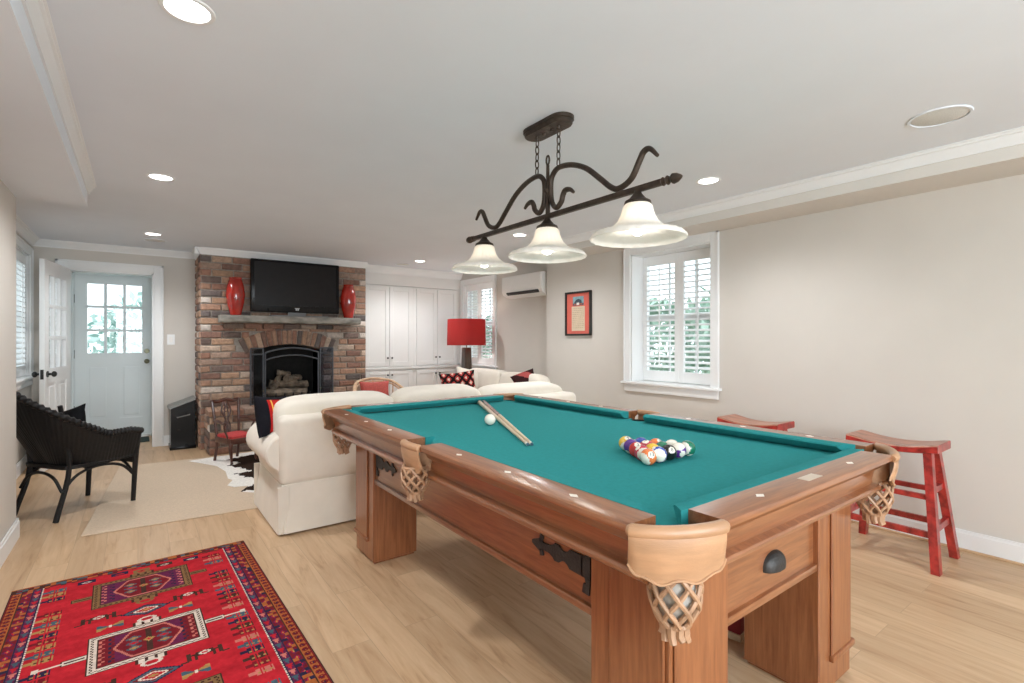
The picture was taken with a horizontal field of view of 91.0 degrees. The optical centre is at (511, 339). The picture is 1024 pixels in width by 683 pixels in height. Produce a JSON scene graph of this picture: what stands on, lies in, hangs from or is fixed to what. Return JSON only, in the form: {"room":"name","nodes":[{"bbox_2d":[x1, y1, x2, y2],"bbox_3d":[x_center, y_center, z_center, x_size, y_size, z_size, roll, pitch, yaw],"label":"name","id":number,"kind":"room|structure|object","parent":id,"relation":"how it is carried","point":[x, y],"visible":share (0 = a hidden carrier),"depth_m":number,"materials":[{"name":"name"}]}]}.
{"room":"game room","nodes":[
{"label":"game room","id":0,"kind":"room"},
{"bbox_2d":[0,180,15,541],"bbox_3d":[-1.248,0.095,0.275,0.465,2.250,6.730,0,0,-37],"label":"wall","id":1,"kind":"structure","parent":0,"point":[7,199],"depth_m":2.88,"materials":[{"name":"beige paint"}]},
{"bbox_2d":[0,518,19,568],"bbox_3d":[-1.055,1.161,0.418,0.016,0.118,6.730,0,0,-37],"label":"baseboard","id":2,"kind":"structure","parent":1,"relation":"attached to","point":[11,537],"depth_m":2.87,"materials":[{"name":"white paint"}]},
{"bbox_2d":[0,0,86,205],"bbox_3d":[-0.926,-0.955,0.514,0.337,0.150,6.730,0,0,-37],"label":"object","id":3,"kind":"structure","parent":1,"relation":"attached to","point":[38,161],"depth_m":2.09,"materials":[{"name":"paint"}]},
{"bbox_2d":[16,232,31,463],"bbox_3d":[-4.144,0.095,3.947,0.200,2.250,2.820,0,0,-37],"label":"wall","id":4,"kind":"structure","parent":0,"point":[27,391],"depth_m":4.72,"materials":[{"name":"beige paint"}]},
{"bbox_2d":[16,454,26,478],"bbox_3d":[-4.087,1.161,4.052,0.016,0.118,2.720,0,0,-37],"label":"baseboard","id":5,"kind":"structure","parent":4,"relation":"attached to","point":[21,465],"depth_m":4.59,"materials":[{"name":"white paint"}]},
{"bbox_2d":[16,234,33,390],"bbox_3d":[-4.435,-0.235,4.435,0.186,1.360,1.500,0,0,-37],"label":"window","id":6,"kind":"structure","parent":4,"relation":"in","point":[24,262],"depth_m":4.93,"materials":[{"name":"white paint"}]},
{"bbox_2d":[16,214,39,245],"bbox_3d":[-4.065,-0.995,4.068,0.070,0.070,2.720,0,0,-37],"label":"trim","id":7,"kind":"structure","parent":4,"relation":"attached to","point":[22,229],"depth_m":4.66,"materials":[{"name":"white paint"}]},
{"bbox_2d":[71,272,71,408],"bbox_3d":[-4.719,0.140,5.962,1.100,2.160,0.800,0,0,-37],"label":"wall","id":8,"kind":"structure","parent":0,"point":[71,272],"depth_m":5.94,"materials":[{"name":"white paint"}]},
{"bbox_2d":[74,273,151,433],"bbox_3d":[-4.911,0.198,6.211,0.780,1.985,0.116,0,0,-37],"label":"door","id":9,"kind":"structure","parent":8,"relation":"in","point":[115,389],"depth_m":6.21,"materials":[{"name":"white paint"}]},
{"bbox_2d":[32,246,195,435],"bbox_3d":[-2.967,0.095,6.672,5.340,2.250,0.150,0,0,-37],"label":"wall","id":10,"kind":"structure","parent":0,"point":[179,273],"depth_m":5.84,"materials":[{"name":"beige paint"}]},
{"bbox_2d":[31,258,69,471],"bbox_3d":[-4.484,0.231,4.944,0.179,1.955,0.752,0,0,-28],"label":"door","id":11,"kind":"structure","parent":10,"relation":"in","point":[54,382],"depth_m":4.86,"materials":[{"name":"white paint"}]},
{"bbox_2d":[55,259,163,446],"bbox_3d":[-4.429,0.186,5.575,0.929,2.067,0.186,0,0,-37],"label":"trim","id":12,"kind":"structure","parent":10,"relation":"attached to","point":[157,272],"depth_m":5.74,"materials":[{"name":"white paint"}]},
{"bbox_2d":[33,239,194,258],"bbox_3d":[-4.303,-0.995,5.536,1.440,0.070,0.080,0,0,-37],"label":"trim","id":13,"kind":"structure","parent":10,"relation":"attached to","point":[41,242],"depth_m":5.49,"materials":[{"name":"white paint"}]},
{"bbox_2d":[167,334,174,344],"bbox_3d":[-3.957,-0.005,5.837,0.074,0.120,0.010,0,0,-37],"label":"light switch","id":14,"kind":"object","parent":10,"relation":"attached to","point":[170,337],"visible":1,"depth_m":5.83,"materials":[{"name":"white paint"}]},
{"bbox_2d":[164,435,195,445],"bbox_3d":[-3.885,1.161,5.887,0.330,0.118,0.016,0,0,-37],"label":"baseboard","id":15,"kind":"structure","parent":10,"relation":"attached to","point":[166,437],"depth_m":5.80,"materials":[{"name":"white paint"}]},
{"bbox_2d":[191,246,200,259],"bbox_3d":[-3.618,-0.993,5.750,0.055,0.075,0.555,0,0,-37],"label":"trim","id":16,"kind":"structure","parent":10,"relation":"attached to","point":[197,247],"depth_m":5.70,"materials":[{"name":"white paint"}]},
{"bbox_2d":[365,284,413,367],"bbox_3d":[-1.814,-0.193,7.220,0.763,1.154,0.344,0,0,-37],"label":"upper cabinet","id":17,"kind":"object","parent":10,"relation":"attached to","point":[389,311],"visible":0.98,"depth_m":7.11,"materials":[{"name":"paint"}]},
{"bbox_2d":[365,272,459,366],"bbox_3d":[-1.526,0.096,7.465,1.580,2.249,0.298,0,0,-37],"label":"trim","id":18,"kind":"structure","parent":10,"relation":"attached to","point":[371,278],"depth_m":7.36,"materials":[{"name":"paint"}]},
{"bbox_2d":[414,287,457,365],"bbox_3d":[-1.206,-0.193,7.672,0.748,1.154,0.344,0,0,-37],"label":"upper cabinet","id":19,"kind":"object","parent":10,"relation":"attached to","point":[432,307],"visible":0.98,"depth_m":7.53,"materials":[{"name":"paint"}]},
{"bbox_2d":[460,262,546,375],"bbox_3d":[-0.119,0.095,7.108,0.250,2.250,2.550,0,0,-37],"label":"wall","id":20,"kind":"structure","parent":0,"point":[521,322],"depth_m":6.59,"materials":[{"name":"beige paint"}]},
{"bbox_2d":[365,264,462,279],"bbox_3d":[-1.403,-0.980,7.300,1.580,0.100,0.070,0,0,-37],"label":"trim","id":21,"kind":"structure","parent":20,"relation":"attached to","point":[370,268],"depth_m":7.27,"materials":[{"name":"white paint"}]},
{"bbox_2d":[459,274,497,368],"bbox_3d":[-0.460,-0.230,7.428,0.186,1.370,0.980,0,0,-37],"label":"window","id":22,"kind":"structure","parent":20,"relation":"in","point":[479,284],"depth_m":7.37,"materials":[{"name":"white paint"}]},
{"bbox_2d":[502,271,546,298],"bbox_3d":[0.186,-0.681,6.313,0.209,0.277,0.790,0,0,-37],"label":"air conditioner","id":23,"kind":"object","parent":20,"relation":"attached to","point":[534,284],"visible":0.98,"depth_m":6.18,"materials":[{"name":"white plastic"}]},
{"bbox_2d":[0,436,1023,682],"bbox_3d":[-0.317,1.280,3.191,5.300,0.120,10.700,0,0,-37],"label":"floor","id":24,"kind":"structure","parent":0,"point":[448,610],"depth_m":2.39,"materials":[{"name":"brown wood"}]},
{"bbox_2d":[16,392,143,522],"bbox_3d":[-3.193,0.775,3.571,0.678,0.900,0.723,0,0,16],"label":"wicker chair","id":25,"kind":"object","parent":24,"relation":"on","point":[51,439],"visible":0.91,"depth_m":3.44,"materials":[{"name":"wicker"}]},
{"bbox_2d":[32,403,85,470],"bbox_3d":[-3.293,0.705,3.658,0.502,0.480,0.180,0,0,5],"label":"cushion","id":26,"kind":"object","parent":25,"relation":"in","point":[78,412],"visible":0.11,"depth_m":3.66,"materials":[{"name":"fabric"}]},
{"bbox_2d":[140,436,148,441],"bbox_3d":[-4.723,1.214,5.984,0.660,0.012,0.360,0,0,-37],"label":"doormat","id":27,"kind":"object","parent":24,"relation":"on","point":[146,438],"visible":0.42,"depth_m":6.11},
{"bbox_2d":[0,540,333,682],"bbox_3d":[-1.385,1.216,1.930,1.000,0.008,2.050,0,0,-38],"label":"rug","id":28,"kind":"object","parent":24,"relation":"on","point":[212,614],"visible":1,"depth_m":2.12,"materials":[{"name":"fabric"}]},
{"bbox_2d":[81,455,256,536],"bbox_3d":[-1.993,1.216,4.745,2.900,0.008,2.020,0,0,-33],"label":"jute rug","id":29,"kind":"object","parent":24,"relation":"on","point":[179,490],"visible":0.42,"depth_m":3.87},
{"bbox_2d":[191,451,259,492],"bbox_3d":[-2.236,1.209,4.826,1.368,0.003,1.786,0,0,-37],"label":"cowhide rug","id":30,"kind":"object","parent":29,"relation":"on","point":[241,473],"visible":0.23,"depth_m":4.80,"materials":[{"name":"fur"}]},
{"bbox_2d":[210,397,257,464],"bbox_3d":[-2.787,0.900,5.055,0.388,0.621,0.337,0,0,32],"label":"chair","id":31,"kind":"object","parent":30,"relation":"on","point":[237,437],"visible":0.92,"depth_m":5.03,"materials":[{"name":"brown wood"}]},
{"bbox_2d":[353,377,403,392],"bbox_3d":[-1.562,0.832,5.887,0.633,0.764,0.522,0,0,-31],"label":"rattan chair","id":32,"kind":"object","parent":29,"relation":"on","point":[372,379],"visible":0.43,"depth_m":6.07,"materials":[{"name":"wicker"}]},
{"bbox_2d":[359,381,388,395],"bbox_3d":[-1.637,0.620,6.010,0.360,0.254,0.128,0,0,-31],"label":"cushion","id":33,"kind":"object","parent":32,"relation":"on","point":[382,386],"visible":0.44,"depth_m":5.99,"materials":[{"name":"red fabric"}]},
{"bbox_2d":[167,396,195,450],"bbox_3d":[-3.762,0.936,5.731,0.260,0.567,0.343,0,0,-37],"label":"bin","id":34,"kind":"object","parent":24,"relation":"on","point":[181,412],"visible":1,"depth_m":5.62,"materials":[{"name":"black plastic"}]},
{"bbox_2d":[195,254,365,455],"bbox_3d":[-2.727,0.095,6.186,1.924,2.250,0.918,0,0,-37],"label":"fireplace","id":35,"kind":"object","parent":24,"relation":"on","point":[224,341],"visible":0.63,"depth_m":5.87,"materials":[{"name":"brick"}]},
{"bbox_2d":[226,277,244,314],"bbox_3d":[-3.124,-0.493,5.686,0.196,0.426,0.200,0,0,-37],"label":"vase","id":36,"kind":"object","parent":35,"relation":"on","point":[235,291],"visible":0.98,"depth_m":5.62,"materials":[{"name":"red ceramic"}]},
{"bbox_2d":[194,246,367,267],"bbox_3d":[-2.708,-0.993,6.114,1.950,0.075,0.055,0,0,-37],"label":"trim","id":37,"kind":"structure","parent":35,"relation":"attached to","point":[204,250],"depth_m":6.03,"materials":[{"name":"white paint"}]},
{"bbox_2d":[261,369,310,397],"bbox_3d":[-2.839,0.559,6.332,0.560,0.383,0.307,0,0,-37],"label":"log","id":38,"kind":"object","parent":35,"relation":"in","point":[291,385],"visible":0.92,"depth_m":6.28,"materials":[{"name":"wood"}]},
{"bbox_2d":[218,315,360,324],"bbox_3d":[-2.629,-0.236,6.062,1.565,0.088,0.233,0,0,-37],"label":"mantel shelf","id":39,"kind":"object","parent":35,"relation":"attached to","point":[222,319],"depth_m":5.94,"materials":[{"name":"grey stone"}]},
{"bbox_2d":[250,347,333,405],"bbox_3d":[-2.612,0.415,6.002,0.938,0.661,0.069,0,0,-37],"label":"fire screen","id":40,"kind":"object","parent":35,"relation":"on","point":[263,354],"visible":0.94,"depth_m":5.94,"materials":[{"name":"black metal"}]},
{"bbox_2d":[250,258,338,316],"bbox_3d":[-2.612,-0.613,6.102,1.010,0.665,0.130,0,0,-37],"label":"television","id":41,"kind":"object","parent":35,"relation":"on","point":[295,289],"visible":0.9,"depth_m":6.06,"materials":[{"name":"black plastic"}]},
{"bbox_2d":[340,284,355,317],"bbox_3d":[-2.096,-0.493,6.451,0.200,0.426,0.196,0,0,38],"label":"vase","id":42,"kind":"object","parent":35,"relation":"on","point":[348,296],"visible":0.97,"depth_m":6.38,"materials":[{"name":"red ceramic"}]},
{"bbox_2d":[365,366,414,395],"bbox_3d":[-1.814,0.803,7.220,0.765,0.834,0.344,0,0,-37],"label":"base cabinet","id":43,"kind":"object","parent":24,"relation":"on","point":[404,376],"visible":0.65,"depth_m":7.16,"materials":[{"name":"paint"}]},
{"bbox_2d":[246,381,575,534],"bbox_3d":[-0.641,0.786,4.214,2.732,0.844,0.830,0,0,-37],"label":"sofa","id":44,"kind":"object","parent":24,"relation":"on","point":[302,482],"visible":0.42,"depth_m":3.31,"materials":[{"name":"fabric"}]},
{"bbox_2d":[254,396,285,437],"bbox_3d":[-1.618,0.515,3.408,0.141,0.304,0.331,0,0,12],"label":"throw pillow","id":45,"kind":"object","parent":44,"relation":"on","point":[263,406],"visible":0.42,"depth_m":3.29,"materials":[{"name":"fabric"}]},
{"bbox_2d":[273,391,393,431],"bbox_3d":[-1.249,0.590,3.582,0.842,0.429,0.282,0,0,-37],"label":"cushion","id":46,"kind":"object","parent":44,"relation":"on","point":[305,403],"depth_m":3.42,"materials":[{"name":"fabric"}]},
{"bbox_2d":[390,384,480,401],"bbox_3d":[-0.611,0.578,4.057,0.772,0.429,0.280,0,0,-37],"label":"cushion","id":47,"kind":"object","parent":44,"relation":"on","point":[423,392],"depth_m":3.93,"materials":[{"name":"fabric"}]},
{"bbox_2d":[477,381,561,394],"bbox_3d":[0.067,0.602,4.561,0.942,0.429,0.285,0,0,-37],"label":"cushion","id":48,"kind":"object","parent":44,"relation":"on","point":[533,387],"depth_m":4.46,"materials":[{"name":"fabric"}]},
{"bbox_2d":[414,365,458,385],"bbox_3d":[-1.206,0.803,7.672,0.750,0.834,0.344,0,0,-37],"label":"base cabinet","id":49,"kind":"object","parent":24,"relation":"on","point":[423,375],"visible":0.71,"depth_m":7.50,"materials":[{"name":"paint"}]},
{"bbox_2d":[470,368,550,388],"bbox_3d":[-0.239,0.786,6.028,0.930,0.844,1.652,0,0,-37],"label":"sofa","id":50,"kind":"object","parent":24,"relation":"on","point":[486,376],"visible":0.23,"depth_m":6.16,"materials":[{"name":"fabric"}]},
{"bbox_2d":[438,370,475,387],"bbox_3d":[-0.674,0.545,6.303,0.491,0.340,0.162,0,0,-13],"label":"throw pillow","id":51,"kind":"object","parent":50,"relation":"on","point":[467,378],"visible":0.56,"depth_m":6.26,"materials":[{"name":"fabric"}]},
{"bbox_2d":[457,367,477,388],"bbox_3d":[-0.473,0.585,6.502,0.606,0.488,0.228,0,0,-5],"label":"throw pillow","id":52,"kind":"object","parent":50,"relation":"on","point":[459,369],"visible":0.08,"depth_m":6.46,"materials":[{"name":"fabric"}]},
{"bbox_2d":[470,368,506,388],"bbox_3d":[-0.315,0.578,6.457,0.282,0.429,0.752,0,0,-37],"label":"cushion","id":53,"kind":"object","parent":50,"relation":"on","point":[486,376],"depth_m":6.27,"materials":[{"name":"fabric"}]},
{"bbox_2d":[510,368,533,382],"bbox_3d":[0.141,0.445,5.676,0.315,0.246,0.152,0,0,-8],"label":"throw pillow","id":54,"kind":"object","parent":50,"relation":"on","point":[524,376],"visible":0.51,"depth_m":5.64,"materials":[{"name":"fabric"}]},
{"bbox_2d":[499,372,550,383],"bbox_3d":[0.132,0.590,5.856,0.274,0.429,0.772,0,0,-37],"label":"cushion","id":55,"kind":"object","parent":50,"relation":"on","point":[503,377],"depth_m":5.85,"materials":[{"name":"fabric"}]},
{"bbox_2d":[321,393,899,682],"bbox_3d":[0.166,0.806,2.391,1.508,0.828,2.456,0,0,-37],"label":"table","id":56,"kind":"object","parent":24,"relation":"on","point":[754,525],"visible":0.9,"depth_m":1.67,"materials":[{"name":"wood"}]},
{"bbox_2d":[343,409,434,444],"bbox_3d":[-0.639,0.415,2.476,0.050,0.039,1.037,0,0,-37],"label":"cushion","id":57,"kind":"object","parent":56,"relation":"on","point":[426,439],"depth_m":2.28,"materials":[{"name":"teal fabric"}]},
{"bbox_2d":[352,395,503,412],"bbox_3d":[-0.487,0.415,3.269,1.101,0.039,0.050,0,0,-37],"label":"cushion","id":58,"kind":"object","parent":56,"relation":"on","point":[421,405],"depth_m":3.21,"materials":[{"name":"teal fabric"}]},
{"bbox_2d":[484,414,495,424],"bbox_3d":[-0.113,0.408,2.585,0.057,0.056,0.057,0,0,-37],"label":"cue ball","id":59,"kind":"object","parent":56,"relation":"on","point":[489,419],"visible":1,"depth_m":2.56,"materials":[{"name":"plastic"}]},
{"bbox_2d":[477,400,528,445],"bbox_3d":[-0.078,0.426,2.737,0.028,0.028,1.382,0,0,-12],"label":"stick","id":60,"kind":"object","parent":56,"relation":"on","point":[479,402],"visible":0.93,"depth_m":2.58,"materials":[{"name":"brown wood"}]},
{"bbox_2d":[482,400,532,444],"bbox_3d":[-0.055,0.425,2.750,0.028,0.028,1.388,0,0,-11],"label":"stick","id":61,"kind":"object","parent":56,"relation":"on","point":[487,404],"visible":0.89,"depth_m":2.58,"materials":[{"name":"brown wood"}]},
{"bbox_2d":[440,442,642,510],"bbox_3d":[0.033,0.415,1.572,0.050,0.039,0.977,0,0,-37],"label":"cushion","id":62,"kind":"object","parent":56,"relation":"on","point":[616,500],"depth_m":1.43,"materials":[{"name":"teal fabric"}]},
{"bbox_2d":[514,395,628,418],"bbox_3d":[0.317,0.415,3.187,0.050,0.039,1.037,0,0,-37],"label":"cushion","id":63,"kind":"object","parent":56,"relation":"on","point":[604,412],"depth_m":3.09,"materials":[{"name":"teal fabric"}]},
{"bbox_2d":[619,436,630,449],"bbox_3d":[0.451,0.408,1.988,0.057,0.057,0.057,0,0,-37],"label":"ball","id":64,"kind":"object","parent":56,"relation":"on","point":[623,439],"visible":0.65,"depth_m":1.97,"materials":[{"name":"plastic"}]},
{"bbox_2d":[624,439,636,453],"bbox_3d":[0.457,0.408,1.931,0.057,0.057,0.057,0,0,-37],"label":"ball","id":65,"kind":"object","parent":56,"relation":"on","point":[628,442],"visible":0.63,"depth_m":1.92,"materials":[{"name":"plastic"}]},
{"bbox_2d":[629,442,641,456],"bbox_3d":[0.464,0.408,1.874,0.057,0.057,0.057,0,0,-37],"label":"ball","id":66,"kind":"object","parent":56,"relation":"on","point":[633,445],"visible":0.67,"depth_m":1.86,"materials":[{"name":"plastic"}]},
{"bbox_2d":[635,437,645,442],"bbox_3d":[0.504,0.408,1.965,0.057,0.057,0.057,0,0,-37],"label":"ball","id":67,"kind":"object","parent":56,"relation":"on","point":[639,439],"visible":0.22,"depth_m":1.95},
{"bbox_2d":[634,445,647,460],"bbox_3d":[0.471,0.408,1.817,0.057,0.057,0.057,0,0,-37],"label":"ball","id":68,"kind":"object","parent":56,"relation":"on","point":[640,448],"visible":0.48,"depth_m":1.80,"materials":[{"name":"plastic"}]},
{"bbox_2d":[641,440,651,445],"bbox_3d":[0.510,0.408,1.908,0.057,0.058,0.057,0,0,-37],"label":"ball","id":69,"kind":"object","parent":56,"relation":"on","point":[644,442],"visible":0.3,"depth_m":1.90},
{"bbox_2d":[640,448,656,464],"bbox_3d":[0.477,0.408,1.759,0.057,0.057,0.057,0,0,-37],"label":"ball","id":70,"kind":"object","parent":56,"relation":"on","point":[648,456],"visible":1,"depth_m":1.74,"materials":[{"name":"plastic"}]},
{"bbox_2d":[646,443,657,448],"bbox_3d":[0.517,0.408,1.851,0.057,0.057,0.057,0,0,-37],"label":"ball","id":71,"kind":"object","parent":56,"relation":"on","point":[650,445],"visible":0.38,"depth_m":1.84,"materials":[{"name":"plastic"}]},
{"bbox_2d":[650,438,660,443],"bbox_3d":[0.556,0.408,1.942,0.057,0.057,0.057,0,0,-37],"label":"ball","id":72,"kind":"object","parent":56,"relation":"on","point":[655,440],"visible":0.27,"depth_m":1.93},
{"bbox_2d":[652,446,666,462],"bbox_3d":[0.524,0.408,1.794,0.057,0.057,0.057,0,0,-37],"label":"ball","id":73,"kind":"object","parent":56,"relation":"on","point":[661,453],"visible":0.88,"depth_m":1.77,"materials":[{"name":"plastic"}]},
{"bbox_2d":[656,441,667,446],"bbox_3d":[0.563,0.408,1.885,0.057,0.057,0.057,0,0,-37],"label":"ball","id":74,"kind":"object","parent":56,"relation":"on","point":[661,443],"visible":0.23,"depth_m":1.87,"materials":[{"name":"plastic"}]},
{"bbox_2d":[663,444,676,459],"bbox_3d":[0.570,0.408,1.828,0.057,0.057,0.057,0,0,-37],"label":"ball","id":75,"kind":"object","parent":56,"relation":"on","point":[671,451],"visible":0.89,"depth_m":1.81,"materials":[{"name":"plastic"}]},
{"bbox_2d":[666,439,676,444],"bbox_3d":[0.609,0.408,1.920,0.057,0.057,0.057,0,0,-37],"label":"ball","id":76,"kind":"object","parent":56,"relation":"on","point":[671,441],"visible":0.35,"depth_m":1.91,"materials":[{"name":"plastic"}]},
{"bbox_2d":[673,442,686,457],"bbox_3d":[0.616,0.408,1.863,0.057,0.057,0.059,0,0,-37],"label":"ball","id":77,"kind":"object","parent":56,"relation":"on","point":[681,449],"visible":0.7,"depth_m":1.84,"materials":[{"name":"plastic"}]},
{"bbox_2d":[682,440,695,455],"bbox_3d":[0.662,0.408,1.897,0.057,0.058,0.057,0,0,-37],"label":"ball","id":78,"kind":"object","parent":56,"relation":"on","point":[690,447],"visible":0.77,"depth_m":1.88,"materials":[{"name":"plastic"}]},
{"bbox_2d":[643,414,854,451],"bbox_3d":[0.989,0.415,2.282,0.050,0.039,0.977,0,0,-37],"label":"cushion","id":79,"kind":"object","parent":56,"relation":"on","point":[810,444],"depth_m":2.20,"materials":[{"name":"teal fabric"}]},
{"bbox_2d":[673,449,863,524],"bbox_3d":[0.819,0.415,1.513,1.101,0.039,0.050,0,0,-37],"label":"cushion","id":80,"kind":"object","parent":56,"relation":"on","point":[684,511],"depth_m":1.36,"materials":[{"name":"teal fabric"}]},
{"bbox_2d":[728,617,743,642],"bbox_3d":[0.925,1.163,2.083,0.090,0.115,0.080,0,0,-45],"label":"box","id":81,"kind":"object","parent":24,"relation":"on","point":[735,630],"visible":0.27,"depth_m":2.04,"materials":[{"name":"red"}]},
{"bbox_2d":[717,414,794,430],"bbox_3d":[1.722,0.889,3.567,0.392,0.661,0.482,0,0,-37],"label":"stool","id":82,"kind":"object","parent":24,"relation":"on","point":[733,418],"visible":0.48,"depth_m":3.52,"materials":[{"name":"red paint"}]},
{"bbox_2d":[846,430,959,576],"bbox_3d":[2.217,0.889,2.901,0.392,0.661,0.482,0,0,-37],"label":"stool","id":83,"kind":"object","parent":24,"relation":"on","point":[935,480],"visible":0.82,"depth_m":2.79,"materials":[{"name":"red paint"}]},
{"bbox_3d":[-0.671,0.920,7.003,0.470,0.600,0.470,0,0,-37],"label":"side table","id":84,"kind":"object","parent":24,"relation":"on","visible":0},
{"bbox_2d":[447,319,485,368],"bbox_3d":[-0.633,0.167,6.994,0.540,0.907,0.540,0,0,-37],"label":"table lamp","id":85,"kind":"object","parent":84,"relation":"on","point":[466,332],"visible":0.84,"depth_m":6.78,"materials":[{"name":"fabric"}]},
{"bbox_2d":[16,0,1023,272],"bbox_3d":[-0.048,-1.080,2.830,5.300,0.100,9.800,0,0,-37],"label":"ceiling","id":86,"kind":"structure","parent":0,"point":[374,132],"depth_m":2.20,"materials":[{"name":"paint"}]},
{"bbox_2d":[21,0,96,193],"bbox_3d":[-0.785,-1.000,0.644,0.045,0.060,6.770,0,0,-37],"label":"trim","id":87,"kind":"structure","parent":86,"relation":"attached to","point":[37,12],"depth_m":1.91,"materials":[{"name":"white paint"}]},
{"bbox_2d":[144,232,161,235],"bbox_3d":[-3.486,-1.027,4.885,0.154,0.004,0.154,0,0,-37],"label":"recessed light","id":88,"kind":"object","parent":86,"relation":"in","point":[146,233],"visible":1,"depth_m":4.89,"materials":[{"name":"white paint"}]},
{"bbox_2d":[143,238,166,242],"bbox_3d":[-3.683,-1.027,5.187,0.200,0.006,0.200,0,0,-37],"label":"ceiling speaker","id":89,"kind":"object","parent":86,"relation":"attached to","point":[145,239],"visible":1,"depth_m":5.18,"materials":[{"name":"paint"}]},
{"bbox_2d":[144,239,164,241],"bbox_3d":[-3.683,-1.027,5.187,0.179,0.004,0.179,0,0,-37],"label":"grille","id":90,"kind":"object","parent":89,"relation":"attached to","point":[150,240],"depth_m":5.18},
{"bbox_2d":[146,173,175,180],"bbox_3d":[-2.218,-1.027,3.179,0.154,0.004,0.154,0,0,-37],"label":"recessed light","id":91,"kind":"object","parent":86,"relation":"in","point":[162,177],"visible":1,"depth_m":3.17,"materials":[{"name":"white paint"}]},
{"bbox_2d":[158,0,215,24],"bbox_3d":[-1.010,-1.027,1.567,0.154,0.004,0.154,0,0,-37],"label":"recessed light","id":92,"kind":"object","parent":86,"relation":"in","point":[196,12],"visible":1,"depth_m":1.57,"materials":[{"name":"white paint"}]},
{"bbox_2d":[395,263,409,265],"bbox_3d":[-1.484,-1.027,6.822,0.200,0.006,0.200,0,0,-37],"label":"ceiling speaker","id":93,"kind":"object","parent":86,"relation":"attached to","point":[402,264],"visible":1,"depth_m":6.83,"materials":[{"name":"paint"}]},
{"bbox_2d":[512,233,526,236],"bbox_3d":[0.074,-1.027,4.928,0.154,0.004,0.154,0,0,-37],"label":"recessed light","id":94,"kind":"object","parent":86,"relation":"in","point":[516,234],"visible":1,"depth_m":4.94,"materials":[{"name":"white paint"}]},
{"bbox_2d":[451,111,687,273],"bbox_3d":[0.171,-0.712,2.401,0.374,0.636,1.480,0,0,-37],"label":"pendant light","id":95,"kind":"object","parent":86,"relation":"hanging from","point":[637,226],"visible":1,"depth_m":2.31,"materials":[{"name":"brown metal"}]},
{"bbox_2d":[696,177,720,184],"bbox_3d":[1.268,-1.027,3.248,0.154,0.004,0.154,0,0,-37],"label":"recessed light","id":96,"kind":"object","parent":86,"relation":"in","point":[707,180],"visible":1,"depth_m":3.24,"materials":[{"name":"white paint"}]},
{"bbox_2d":[518,126,1023,248],"bbox_3d":[2.148,-0.998,2.906,0.065,0.065,6.900,0,0,-37],"label":"trim","id":97,"kind":"structure","parent":86,"relation":"attached to","point":[1012,137],"depth_m":3.02,"materials":[{"name":"white paint"}]},
{"bbox_2d":[907,105,973,127],"bbox_3d":[1.969,-1.027,2.318,0.236,0.006,0.236,0,0,-37],"label":"ceiling speaker","id":98,"kind":"object","parent":86,"relation":"attached to","point":[944,115],"visible":1,"depth_m":2.31,"materials":[{"name":"paint"}]},
{"bbox_2d":[547,174,1023,542],"bbox_3d":[2.567,0.095,3.217,0.250,2.250,6.900,0,0,-37],"label":"wall","id":99,"kind":"structure","parent":0,"point":[901,317],"depth_m":3.27,"materials":[{"name":"beige paint"}]},
{"bbox_2d":[565,290,591,335],"bbox_3d":[0.718,-0.288,5.468,0.031,0.480,0.394,0,0,-37],"label":"framed picture","id":100,"kind":"object","parent":99,"relation":"attached to","point":[578,304],"visible":1,"depth_m":5.46,"materials":[{"name":"paper"}]},
{"bbox_2d":[573,296,583,305],"bbox_3d":[0.719,-0.424,5.466,0.005,0.097,0.165,0,0,-37],"label":"print","id":101,"kind":"object","parent":100,"relation":"on","point":[577,300],"depth_m":5.46},
{"bbox_2d":[620,231,721,399],"bbox_3d":[1.490,-0.203,4.613,0.286,1.395,1.045,0,0,-37],"label":"window","id":102,"kind":"structure","parent":99,"relation":"in","point":[637,318],"depth_m":4.66,"materials":[{"name":"white paint"}]},
{"bbox_2d":[567,144,1023,255],"bbox_3d":[2.321,-0.965,3.034,0.365,0.130,6.900,0,0,-37],"label":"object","id":103,"kind":"structure","parent":99,"relation":"attached to","point":[1008,161],"depth_m":3.09,"materials":[{"name":"paint"}]},
{"bbox_2d":[851,508,1023,565],"bbox_3d":[2.456,1.161,3.135,0.028,0.118,6.900,0,0,-37],"label":"baseboard","id":104,"kind":"structure","parent":99,"relation":"attached to","point":[978,542],"depth_m":2.87,"materials":[{"name":"white paint"}]},
{"label":"outside","id":105,"kind":"structure","parent":0,"visible":0},
{"bbox_3d":[-5.555,1.405,10.823,32.000,0.130,36.000,0,0,-37],"label":"ground","id":106,"kind":"structure","parent":105,"visible":0},
{"bbox_2d":[87,284,87,352],"bbox_3d":[-6.664,0.130,7.756,0.260,2.420,0.260,0,0,-37],"label":"porch column","id":107,"kind":"structure","parent":106,"relation":"on","point":[87,284],"depth_m":7.82,"materials":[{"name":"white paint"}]},
{"bbox_2d":[88,289,141,352],"bbox_3d":[-7.246,0.142,10.297,2.497,2.418,1.745,0,0,-37],"label":"shrub","id":108,"kind":"object","parent":106,"relation":"on","point":[115,343],"visible":0.23,"depth_m":9.72,"materials":[{"name":"green plant"}]},
{"bbox_2d":[483,315,491,357],"bbox_3d":[-0.345,0.369,11.206,2.107,1.966,1.990,0,0,-37],"label":"shrub","id":109,"kind":"object","parent":106,"relation":"on","point":[491,315],"visible":0.05,"depth_m":10.63,"materials":[{"name":"green plant"}]},
{"bbox_2d":[649,296,709,384],"bbox_3d":[2.592,0.283,8.950,1.898,2.138,2.643,0,0,-37],"label":"shrub","id":110,"kind":"object","parent":106,"relation":"on","point":[655,298],"visible":0.16,"depth_m":8.32,"materials":[{"name":"green plant"}]},
{"bbox_2d":[674,286,709,373],"bbox_3d":[3.396,0.089,6.504,1.748,2.525,2.684,0,0,-37],"label":"shrub","id":111,"kind":"object","parent":106,"relation":"on","point":[702,299],"visible":0.02,"depth_m":7.04,"materials":[{"name":"green plant"}]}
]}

